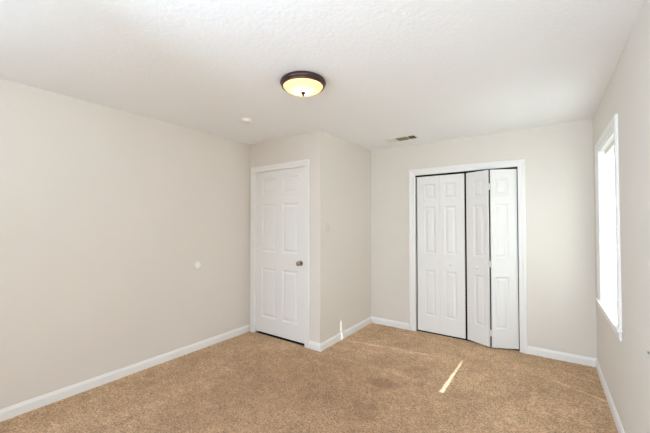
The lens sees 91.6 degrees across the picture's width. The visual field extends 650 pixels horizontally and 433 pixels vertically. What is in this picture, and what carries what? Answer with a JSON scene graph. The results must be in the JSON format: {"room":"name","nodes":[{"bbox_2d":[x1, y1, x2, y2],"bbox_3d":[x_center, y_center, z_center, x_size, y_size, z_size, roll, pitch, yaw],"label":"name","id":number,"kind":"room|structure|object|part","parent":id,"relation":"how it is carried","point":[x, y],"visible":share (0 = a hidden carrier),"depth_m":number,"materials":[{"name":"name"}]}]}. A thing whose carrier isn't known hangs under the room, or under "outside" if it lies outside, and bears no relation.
{"room":"empty bedroom","nodes":[
{"label":"empty bedroom","id":0,"kind":"room"},
{"bbox_2d":[0,78,249,408],"bbox_3d":[-2.394,0.230,2.232,0.115,2.440,7.147,-1,-1,35],"label":"wall","id":1,"kind":"structure","parent":0,"point":[107,214],"depth_m":2.79,"materials":[{"name":"beige paint"}]},
{"bbox_2d":[0,325,248,421],"bbox_3d":[-2.653,1.398,1.726,0.013,0.083,5.832,-1,-1,35],"label":"baseboard","id":2,"kind":"structure","parent":1,"relation":"attached to","point":[9,412],"depth_m":2.77,"materials":[{"name":"white paint"}]},
{"bbox_2d":[194,261,200,268],"bbox_3d":[-1.417,0.539,3.508,0.014,0.080,0.080,-1,-1,35],"label":"door stop","id":3,"kind":"object","parent":1,"relation":"attached to","point":[197,264],"visible":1,"depth_m":3.50,"materials":[{"name":"white plastic"}]},
{"bbox_2d":[249,130,325,342],"bbox_3d":[-0.486,0.265,3.863,1.138,2.440,0.115,-1,-1,35],"label":"wall","id":4,"kind":"structure","parent":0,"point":[310,145],"depth_m":3.56,"materials":[{"name":"beige paint"}]},
{"bbox_2d":[255,167,304,342],"bbox_3d":[-0.570,0.444,3.846,0.822,2.028,0.096,-1,-1,35],"label":"door","id":5,"kind":"structure","parent":4,"relation":"in","point":[280,194],"depth_m":3.84,"materials":[{"name":"white paint"}]},
{"bbox_2d":[250,159,309,347],"bbox_3d":[-0.542,0.420,3.889,0.962,2.130,0.131,-1,-1,35],"label":"door frame","id":6,"kind":"structure","parent":4,"relation":"attached to","point":[302,163],"depth_m":3.87,"materials":[{"name":"white paint"}]},
{"bbox_2d":[309,341,319,351],"bbox_3d":[-0.112,1.436,3.498,0.161,0.083,0.013,-1,-1,35],"label":"baseboard","id":7,"kind":"structure","parent":4,"relation":"attached to","point":[312,345],"depth_m":3.49,"materials":[{"name":"white paint"}]},
{"bbox_2d":[0,323,617,432],"bbox_3d":[-0.634,1.492,1.452,3.862,0.123,7.932,-1,-1,35],"label":"floor","id":8,"kind":"structure","parent":0,"point":[378,378],"depth_m":2.60,"materials":[{"name":"beige carpet"}]},
{"bbox_2d":[0,0,644,150],"bbox_3d":[-0.634,-1.065,1.506,3.862,0.120,7.932,-1,-1,35],"label":"ceiling","id":9,"kind":"structure","parent":0,"point":[431,70],"depth_m":2.01,"materials":[{"name":"white paint"}]},
{"bbox_2d":[240,118,251,123],"bbox_3d":[-0.792,-0.954,3.165,0.112,0.033,0.112,-1,-1,35],"label":"smoke detector","id":10,"kind":"object","parent":9,"relation":"attached to","point":[243,120],"visible":1,"depth_m":3.13,"materials":[{"name":"white plastic"}]},
{"bbox_2d":[280,71,325,96],"bbox_3d":[-0.159,-0.932,2.300,0.332,0.114,0.332,-1,-1,35],"label":"ceiling light","id":11,"kind":"object","parent":9,"relation":"attached to","point":[297,83],"visible":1,"depth_m":2.21,"materials":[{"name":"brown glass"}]},
{"bbox_3d":[-0.159,-0.927,2.300,0.285,0.051,0.285,-1,-1,35],"label":"lamp shade","id":12,"kind":"part","parent":11,"relation":"part of","materials":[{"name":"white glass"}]},
{"bbox_2d":[384,134,418,141],"bbox_3d":[0.937,-0.948,3.864,0.385,0.014,0.160,-1,-1,35],"label":"ceiling vent","id":13,"kind":"object","parent":9,"relation":"in","point":[414,136],"visible":1,"depth_m":3.84,"materials":[{"name":"beige metal"}]},
{"bbox_2d":[326,133,370,339],"bbox_3d":[0.502,0.276,4.383,0.115,2.440,1.870,-1,-1,35],"label":"wall","id":14,"kind":"structure","parent":0,"point":[348,164],"depth_m":3.97,"materials":[{"name":"beige paint"}]},
{"bbox_2d":[327,223,329,232],"bbox_3d":[0.046,0.128,3.618,0.018,0.114,0.070,-1,-1,35],"label":"light switch","id":15,"kind":"object","parent":14,"relation":"attached to","point":[328,224],"visible":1,"depth_m":3.62,"materials":[{"name":"beige plastic"}]},
{"bbox_2d":[320,317,371,351],"bbox_3d":[0.303,1.446,3.962,0.013,0.083,1.248,-1,-1,35],"label":"baseboard","id":16,"kind":"structure","parent":14,"relation":"attached to","point":[351,330],"depth_m":3.86,"materials":[{"name":"white paint"}]},
{"bbox_2d":[425,171,519,333],"bbox_3d":[2.056,0.276,4.375,2.439,2.440,0.100,-1,-1,35],"label":"closet interior","id":17,"kind":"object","parent":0,"point":[489,171],"depth_m":4.22,"materials":[{"name":"black paint"}]},
{"bbox_2d":[371,119,596,358],"bbox_3d":[1.687,0.265,3.849,2.439,2.440,0.115,-1,-1,35],"label":"wall","id":18,"kind":"structure","parent":0,"point":[559,158],"depth_m":3.36,"materials":[{"name":"beige paint"}]},
{"bbox_2d":[371,316,408,329],"bbox_3d":[0.882,1.453,4.309,0.563,0.083,0.013,-1,-1,35],"label":"baseboard","id":19,"kind":"structure","parent":18,"relation":"attached to","point":[392,323],"depth_m":4.29,"materials":[{"name":"white paint"}]},
{"bbox_2d":[417,173,465,338],"bbox_3d":[1.446,0.475,3.968,0.577,1.988,0.064,-1,-1,35],"label":"door","id":20,"kind":"structure","parent":18,"relation":"in","point":[441,198],"depth_m":3.96,"materials":[{"name":"white paint"}]},
{"bbox_2d":[415,167,516,176],"bbox_3d":[1.674,-0.537,3.849,1.152,0.016,0.032,-1,-1,35],"label":"door track","id":21,"kind":"object","parent":18,"relation":"attached to","point":[509,167],"visible":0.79,"depth_m":3.86,"materials":[{"name":"black metal"}]},
{"bbox_2d":[409,159,526,353],"bbox_3d":[1.678,0.431,3.842,1.304,2.107,0.131,-1,-1,35],"label":"door frame","id":22,"kind":"structure","parent":18,"relation":"attached to","point":[519,163],"depth_m":3.71,"materials":[{"name":"white paint"}]},
{"bbox_2d":[466,169,518,348],"bbox_3d":[1.891,0.461,3.604,0.524,2.000,0.133,-1,-1,35],"label":"door","id":23,"kind":"structure","parent":18,"relation":"in","point":[504,331],"depth_m":3.54,"materials":[{"name":"white paint"}]},
{"bbox_2d":[527,346,595,366],"bbox_3d":[2.414,1.430,3.237,0.574,0.083,0.013,-1,-1,35],"label":"baseboard","id":24,"kind":"structure","parent":18,"relation":"attached to","point":[583,360],"depth_m":3.22,"materials":[{"name":"white paint"}]},
{"bbox_2d":[593,0,649,432],"bbox_3d":[0.874,0.192,0.423,0.160,2.440,7.932,-1,-1,35],"label":"wall","id":25,"kind":"structure","parent":0,"point":[624,364],"depth_m":1.75,"materials":[{"name":"beige paint"}]},
{"bbox_2d":[595,114,622,340],"bbox_3d":[2.260,0.076,2.430,0.188,1.477,1.075,-1,-1,35],"label":"window","id":26,"kind":"structure","parent":25,"relation":"in","point":[612,311],"depth_m":2.76,"materials":[{"name":"white plastic"}]},
{"bbox_3d":[2.272,0.081,2.422,0.160,1.347,0.825,-1,-1,35],"label":"frame","id":27,"kind":"part","parent":26,"relation":"part of","materials":[{"name":"white plastic"}]},
{"bbox_3d":[2.236,0.745,2.433,0.128,0.020,1.075,-1,-1,35],"label":"sill","id":28,"kind":"part","parent":26,"relation":"part of","materials":[{"name":"white paint"}]},
{"bbox_2d":[605,140,616,302],"bbox_3d":[2.238,0.047,2.423,0.036,1.254,0.750,-1,-1,35],"label":"window blind","id":29,"kind":"object","parent":26,"relation":"attached to","point":[611,180],"visible":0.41,"depth_m":2.58,"materials":[{"name":"white plastic"}]},
{"bbox_3d":[2.393,0.067,2.643,0.027,1.225,0.001,-1,-1,35],"label":"ladder cord","id":30,"kind":"part","parent":29,"relation":"part of","materials":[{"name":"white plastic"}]},
{"bbox_2d":[596,359,624,432],"bbox_3d":[0.621,1.366,0.188,0.013,0.083,7.067,-1,-1,35],"label":"baseboard","id":31,"kind":"structure","parent":25,"relation":"attached to","point":[615,415],"depth_m":2.40,"materials":[{"name":"white paint"}]}
]}

